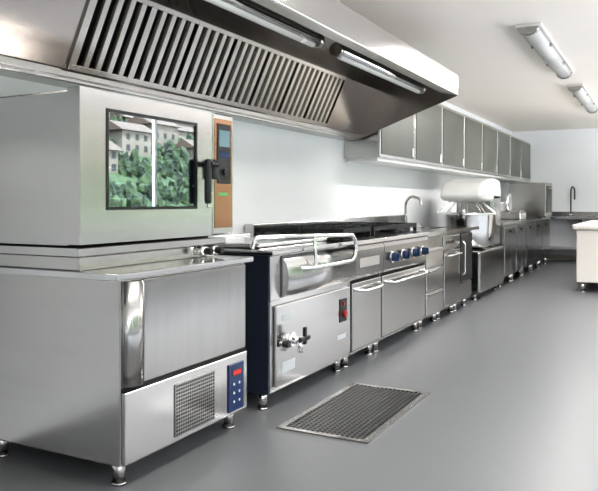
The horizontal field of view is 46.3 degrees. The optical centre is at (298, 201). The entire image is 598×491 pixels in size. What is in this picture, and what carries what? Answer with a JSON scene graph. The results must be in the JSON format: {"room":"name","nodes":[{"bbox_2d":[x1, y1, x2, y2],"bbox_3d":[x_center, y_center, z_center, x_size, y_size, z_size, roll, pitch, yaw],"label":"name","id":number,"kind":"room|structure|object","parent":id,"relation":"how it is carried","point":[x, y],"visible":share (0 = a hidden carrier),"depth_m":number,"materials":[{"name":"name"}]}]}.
{"room":"commercial kitchen","nodes":[
{"label":"commercial kitchen","id":0,"kind":"room"},
{"bbox_2d":[0,76,511,234],"bbox_3d":[0.236,-0.150,6.873,0.150,2.700,18.700,0,0,28],"label":"wall","id":1,"kind":"structure","parent":0,"point":[280,175],"depth_m":6.44,"materials":[{"name":"paint"}]},
{"bbox_2d":[0,0,458,139],"bbox_3d":[-0.336,-0.900,4.316,1.195,0.560,5.562,0,0,28],"label":"extractor hood","id":2,"kind":"object","parent":1,"relation":"attached to","point":[322,68],"visible":1,"depth_m":4.35,"materials":[{"name":"metal"}]},
{"bbox_2d":[204,0,324,47],"bbox_3d":[-0.509,-1.039,3.127,0.092,0.192,2.710,0,0,28],"label":"lamp","id":3,"kind":"object","parent":2,"relation":"attached to","point":[250,10],"depth_m":3.77,"materials":[{"name":"grey"}]},
{"bbox_2d":[329,42,425,93],"bbox_3d":[0.656,-1.039,5.356,0.092,0.192,1.800,0,0,28],"label":"lamp","id":4,"kind":"object","parent":2,"relation":"attached to","point":[343,53],"depth_m":5.09,"materials":[{"name":"grey"}]},
{"bbox_2d":[344,115,413,165],"bbox_3d":[0.890,-0.825,7.510,0.410,0.830,1.096,0,0,28],"label":"upper cabinet","id":5,"kind":"object","parent":1,"relation":"attached to","point":[392,145],"visible":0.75,"depth_m":7.17,"materials":[{"name":"metal"}]},
{"bbox_2d":[385,104,441,169],"bbox_3d":[1.400,-0.825,8.485,0.410,0.830,1.096,0,0,28],"label":"upper cabinet","id":6,"kind":"object","parent":1,"relation":"attached to","point":[428,122],"visible":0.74,"depth_m":8.37,"materials":[{"name":"metal"}]},
{"bbox_2d":[416,105,463,172],"bbox_3d":[1.910,-0.825,9.460,0.410,0.830,1.096,0,0,28],"label":"upper cabinet","id":7,"kind":"object","parent":1,"relation":"attached to","point":[452,120],"visible":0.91,"depth_m":9.32,"materials":[{"name":"metal"}]},
{"bbox_2d":[440,115,481,175],"bbox_3d":[2.419,-0.825,10.435,0.410,0.830,1.096,0,0,28],"label":"upper cabinet","id":8,"kind":"object","parent":1,"relation":"attached to","point":[472,127],"visible":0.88,"depth_m":10.31,"materials":[{"name":"metal"}]},
{"bbox_2d":[464,123,497,177],"bbox_3d":[2.929,-0.825,11.410,0.410,0.830,1.096,0,0,28],"label":"upper cabinet","id":9,"kind":"object","parent":1,"relation":"attached to","point":[489,133],"visible":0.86,"depth_m":11.25,"materials":[{"name":"metal"}]},
{"bbox_2d":[480,129,509,179],"bbox_3d":[3.439,-0.825,12.384,0.410,0.830,1.096,0,0,28],"label":"upper cabinet","id":10,"kind":"object","parent":1,"relation":"attached to","point":[503,139],"visible":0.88,"depth_m":12.23,"materials":[{"name":"metal"}]},
{"bbox_2d":[498,135,520,180],"bbox_3d":[3.948,-0.825,13.359,0.410,0.830,1.096,0,0,28],"label":"upper cabinet","id":11,"kind":"object","parent":1,"relation":"attached to","point":[515,143],"visible":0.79,"depth_m":13.21,"materials":[{"name":"metal"}]},
{"bbox_2d":[503,139,530,182],"bbox_3d":[4.454,-0.825,14.327,0.410,0.830,1.080,0,0,28],"label":"upper cabinet","id":12,"kind":"object","parent":1,"relation":"attached to","point":[525,146],"visible":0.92,"depth_m":14.16,"materials":[{"name":"metal"}]},
{"bbox_2d":[0,259,597,490],"bbox_3d":[2.696,1.260,5.587,5.700,0.120,18.700,0,0,28],"label":"floor","id":13,"kind":"structure","parent":0,"point":[510,375],"depth_m":3.79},
{"bbox_2d":[0,255,252,486],"bbox_3d":[-0.889,0.747,3.521,0.932,0.906,1.064,0,0,28],"label":"blast chiller","id":14,"kind":"object","parent":13,"relation":"on","point":[114,366],"visible":0.97,"depth_m":3.11,"materials":[{"name":"metal"}]},
{"bbox_2d":[0,86,232,270],"bbox_3d":[-0.926,-0.093,3.554,0.786,0.773,1.160,0,0,28],"label":"oven","id":15,"kind":"object","parent":14,"relation":"on","point":[91,178],"visible":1,"depth_m":3.12,"materials":[{"name":"metal"}]},
{"bbox_2d":[0,255,252,281],"bbox_3d":[-0.896,0.309,3.525,0.915,0.030,1.064,0,0,28],"label":"countertop","id":16,"kind":"structure","parent":14,"relation":"on","point":[136,271],"depth_m":3.11,"materials":[{"name":"silver metal"}]},
{"bbox_2d":[175,370,214,437],"bbox_3d":[-0.491,0.953,3.323,0.005,0.241,0.315,0,0,28],"label":"vent","id":17,"kind":"object","parent":14,"relation":"attached to","point":[195,392],"depth_m":3.32,"materials":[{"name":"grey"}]},
{"bbox_2d":[212,233,357,409],"bbox_3d":[-0.253,0.696,4.654,1.009,1.009,1.175,0,0,28],"label":"pan","id":18,"kind":"object","parent":13,"relation":"on","point":[297,289],"visible":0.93,"depth_m":4.21,"materials":[{"name":"metal"}]},
{"bbox_2d":[223,240,353,255],"bbox_3d":[-0.285,0.289,4.671,0.935,0.029,1.175,0,0,28],"label":"countertop","id":19,"kind":"structure","parent":18,"relation":"on","point":[294,248],"depth_m":4.18,"materials":[{"name":"silver metal"}]},
{"bbox_2d":[340,298,347,322],"bbox_3d":[0.317,0.750,4.856,0.027,0.160,0.120,0,0,28],"label":"switch","id":20,"kind":"object","parent":18,"relation":"attached to","point":[343,301],"depth_m":4.85,"materials":[{"name":"black plastic"}]},
{"bbox_2d":[245,222,384,367],"bbox_3d":[0.140,0.685,5.456,0.963,1.030,0.590,0,0,28],"label":"gas stove","id":21,"kind":"object","parent":13,"relation":"on","point":[366,285],"visible":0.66,"depth_m":5.26,"materials":[{"name":"metal"}]},
{"bbox_2d":[348,237,384,245],"bbox_3d":[0.128,0.296,5.462,0.935,0.036,0.590,0,0,28],"label":"countertop","id":22,"kind":"structure","parent":21,"relation":"on","point":[372,240],"depth_m":5.24,"materials":[{"name":"silver metal"}]},
{"bbox_2d":[276,382,429,443],"bbox_3d":[0.349,1.196,4.046,0.520,0.008,1.035,0,0,28],"label":"floor drain grate","id":23,"kind":"object","parent":13,"relation":"on","point":[358,412],"visible":1,"depth_m":3.97,"materials":[{"name":"metal"}]},
{"bbox_2d":[290,219,428,351],"bbox_3d":[0.553,0.685,6.225,0.982,1.030,1.135,0,0,28],"label":"gas range","id":24,"kind":"object","parent":13,"relation":"on","point":[403,274],"visible":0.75,"depth_m":5.98,"materials":[{"name":"metal"}]},
{"bbox_2d":[381,232,428,241],"bbox_3d":[0.532,0.296,6.236,0.935,0.036,1.135,0,0,28],"label":"countertop","id":25,"kind":"structure","parent":24,"relation":"on","point":[416,234],"depth_m":5.97,"materials":[{"name":"silver metal"}]},
{"bbox_2d":[417,235,443,328],"bbox_3d":[0.943,0.764,7.005,0.900,0.872,0.570,0,0,28],"label":"base cabinet","id":26,"kind":"object","parent":13,"relation":"on","point":[434,277],"visible":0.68,"depth_m":6.79,"materials":[{"name":"metal"}]},
{"bbox_2d":[338,195,478,236],"bbox_3d":[1.269,0.123,7.661,0.920,0.404,2.045,0,0,28],"label":"countertop","id":27,"kind":"structure","parent":26,"relation":"on","point":[433,230],"depth_m":7.91,"materials":[{"name":"silver metal"}]},
{"bbox_2d":[398,223,420,229],"bbox_3d":[1.062,0.257,7.372,0.350,0.061,0.350,0,0,28],"label":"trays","id":28,"kind":"object","parent":27,"relation":"on","point":[418,224],"visible":0.25,"depth_m":7.19,"materials":[{"name":"metal"}]},
{"bbox_2d":[398,227,420,229],"bbox_3d":[1.062,0.279,7.372,0.350,0.017,0.350,0,0,28],"label":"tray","id":29,"kind":"object","parent":28,"relation":"on","point":[408,228],"depth_m":7.17,"materials":[{"name":"metal"}]},
{"bbox_2d":[404,195,421,222],"bbox_3d":[1.338,0.104,8.229,0.285,0.367,0.196,0,0,28],"label":"faucet","id":30,"kind":"object","parent":27,"relation":"on","point":[412,196],"depth_m":8.30,"materials":[{"name":"metal"}]},
{"bbox_2d":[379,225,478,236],"bbox_3d":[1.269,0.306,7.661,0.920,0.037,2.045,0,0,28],"label":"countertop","id":31,"kind":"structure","parent":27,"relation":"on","point":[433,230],"depth_m":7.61,"materials":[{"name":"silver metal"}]},
{"bbox_2d":[436,232,462,319],"bbox_3d":[1.242,0.764,7.543,0.932,0.872,0.640,0,0,28],"label":"dishwasher","id":32,"kind":"object","parent":13,"relation":"on","point":[450,242],"visible":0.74,"depth_m":7.31,"materials":[{"name":"metal"}]},
{"bbox_2d":[453,231,471,310],"bbox_3d":[1.515,0.764,8.072,0.925,0.872,0.530,0,0,28],"label":"cooler","id":33,"kind":"object","parent":13,"relation":"on","point":[465,246],"visible":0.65,"depth_m":7.86,"materials":[{"name":"metal"}]},
{"bbox_2d":[459,280,470,300],"bbox_3d":[1.874,0.990,7.884,0.014,0.180,0.500,0,0,28],"label":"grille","id":34,"kind":"object","parent":33,"relation":"attached to","point":[465,285],"depth_m":7.86,"materials":[{"name":"metal"}]},
{"bbox_2d":[435,178,502,299],"bbox_3d":[2.265,0.440,9.231,0.780,1.520,1.420,0,0,28],"label":"mixer","id":35,"kind":"object","parent":13,"relation":"on","point":[478,200],"visible":0.74,"depth_m":8.83,"materials":[{"name":"metal"}]},
{"bbox_2d":[435,212,496,248],"bbox_3d":[2.140,0.365,8.992,0.780,0.450,0.780,0,0,28],"label":"bowl","id":36,"kind":"object","parent":35,"relation":"on","point":[482,237],"depth_m":8.68,"materials":[{"name":"silver metal"}]},
{"bbox_2d":[497,221,516,286],"bbox_3d":[2.675,0.690,10.354,0.915,1.020,0.866,0,0,28],"label":"base cabinet","id":37,"kind":"object","parent":13,"relation":"on","point":[507,228],"visible":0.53,"depth_m":10.02,"materials":[{"name":"metal"}]},
{"bbox_2d":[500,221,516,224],"bbox_3d":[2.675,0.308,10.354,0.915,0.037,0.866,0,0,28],"label":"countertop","id":38,"kind":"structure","parent":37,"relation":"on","point":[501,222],"depth_m":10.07,"materials":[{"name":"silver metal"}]},
{"bbox_2d":[500,220,526,280],"bbox_3d":[3.073,0.690,11.116,0.915,1.020,0.846,0,0,28],"label":"base cabinet","id":39,"kind":"object","parent":13,"relation":"on","point":[520,226],"visible":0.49,"depth_m":10.92,"materials":[{"name":"metal"}]},
{"bbox_2d":[500,220,526,223],"bbox_3d":[3.073,0.308,11.116,0.915,0.037,0.846,0,0,28],"label":"countertop","id":40,"kind":"structure","parent":39,"relation":"on","point":[518,221],"depth_m":10.97,"materials":[{"name":"silver metal"}]},
{"bbox_2d":[500,219,535,275],"bbox_3d":[3.467,0.690,11.870,0.915,1.020,0.846,0,0,28],"label":"base cabinet","id":41,"kind":"object","parent":13,"relation":"on","point":[530,224],"visible":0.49,"depth_m":11.64,"materials":[{"name":"metal"}]},
{"bbox_2d":[500,219,535,221],"bbox_3d":[3.467,0.308,11.870,0.915,0.037,0.846,0,0,28],"label":"countertop","id":42,"kind":"structure","parent":41,"relation":"on","point":[528,220],"depth_m":11.60,"materials":[{"name":"silver metal"}]},
{"bbox_2d":[500,194,525,219],"bbox_3d":[3.567,0.075,11.840,0.450,0.428,0.509,0,0,28],"label":"machine","id":43,"kind":"object","parent":42,"relation":"on","point":[506,212],"visible":0.8,"depth_m":11.64,"materials":[{"name":"metal"}]},
{"bbox_2d":[526,218,542,270],"bbox_3d":[3.861,0.690,12.623,0.915,1.020,0.846,0,0,28],"label":"base cabinet","id":44,"kind":"object","parent":13,"relation":"on","point":[538,223],"visible":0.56,"depth_m":12.38,"materials":[{"name":"metal"}]},
{"bbox_2d":[526,217,549,266],"bbox_3d":[4.266,0.690,13.398,0.915,1.020,0.896,0,0,28],"label":"base cabinet","id":45,"kind":"object","parent":13,"relation":"on","point":[545,222],"visible":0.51,"depth_m":13.11,"materials":[{"name":"metal"}]},
{"bbox_2d":[526,217,549,219],"bbox_3d":[4.266,0.308,13.398,0.915,0.037,0.896,0,0,28],"label":"countertop","id":46,"kind":"structure","parent":45,"relation":"on","point":[544,218],"depth_m":13.10,"materials":[{"name":"silver metal"}]},
{"bbox_2d":[509,182,552,217],"bbox_3d":[4.437,-0.035,13.309,0.730,0.649,0.800,0,0,28],"label":"countertop oven","id":47,"kind":"object","parent":46,"relation":"on","point":[535,198],"visible":0.93,"depth_m":12.95,"materials":[{"name":"metal"}]},
{"bbox_2d":[547,212,597,249],"bbox_3d":[6.084,0.700,13.740,3.550,1.000,0.750,0,0,28],"label":"prep table","id":48,"kind":"object","parent":13,"relation":"on","point":[586,216],"visible":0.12,"depth_m":14.00,"materials":[{"name":"metal"}]},
{"bbox_2d":[569,186,574,215],"bbox_3d":[5.525,-0.018,14.131,0.060,0.611,0.313,0,0,5],"label":"tap","id":49,"kind":"object","parent":48,"relation":"on","point":[570,214],"visible":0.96,"depth_m":14.25,"materials":[{"name":"silver metal"}]},
{"bbox_2d":[572,220,597,291],"bbox_3d":[5.151,0.750,10.047,2.020,0.900,2.660,0,0,28],"label":"cabinet","id":50,"kind":"object","parent":13,"relation":"on","point":[586,232],"depth_m":9.30,"materials":[{"name":"white"}]},
{"bbox_2d":[337,0,597,131],"bbox_3d":[2.696,-1.560,5.587,5.700,0.120,18.700,0,0,28],"label":"ceiling","id":51,"kind":"structure","parent":0,"point":[504,82],"depth_m":6.84,"materials":[{"name":"paint"}]},
{"bbox_2d":[515,22,573,78],"bbox_3d":[2.478,-1.452,6.942,0.210,0.094,2.420,0,0,28],"label":"fluorescent ceiling light","id":52,"kind":"object","parent":51,"relation":"attached to","point":[536,35],"visible":1,"depth_m":6.54,"materials":[{"name":"white plastic"}]},
{"bbox_2d":[524,29,570,77],"bbox_3d":[2.478,-1.442,6.942,0.150,0.055,2.300,0,0,28],"label":"diffuser","id":53,"kind":"object","parent":52,"relation":"attached to","point":[542,43],"depth_m":6.74,"materials":[{"name":"grey plastic"}]},
{"bbox_2d":[566,83,597,113],"bbox_3d":[4.077,-1.452,9.999,0.210,0.094,2.520,0,0,28],"label":"fluorescent ceiling light","id":54,"kind":"object","parent":51,"relation":"attached to","point":[580,92],"visible":1,"depth_m":9.58,"materials":[{"name":"white plastic"}]},
{"bbox_2d":[572,88,596,112],"bbox_3d":[4.077,-1.442,9.999,0.150,0.055,2.400,0,0,28],"label":"diffuser","id":55,"kind":"object","parent":54,"relation":"attached to","point":[583,96],"depth_m":9.87,"materials":[{"name":"grey plastic"}]},
{"bbox_2d":[512,128,597,254],"bbox_3d":[6.993,-0.150,13.806,5.400,2.700,0.150,0,0,28],"label":"wall","id":56,"kind":"structure","parent":0,"point":[565,159],"depth_m":14.50,"materials":[{"name":"paint"}]},
{"bbox_2d":[546,255,575,259],"bbox_3d":[6.955,1.150,13.733,5.398,0.100,0.014,0,0,28],"label":"baseboard","id":57,"kind":"structure","parent":56,"relation":"attached to","point":[553,257],"depth_m":14.51,"materials":[{"name":"grey"}]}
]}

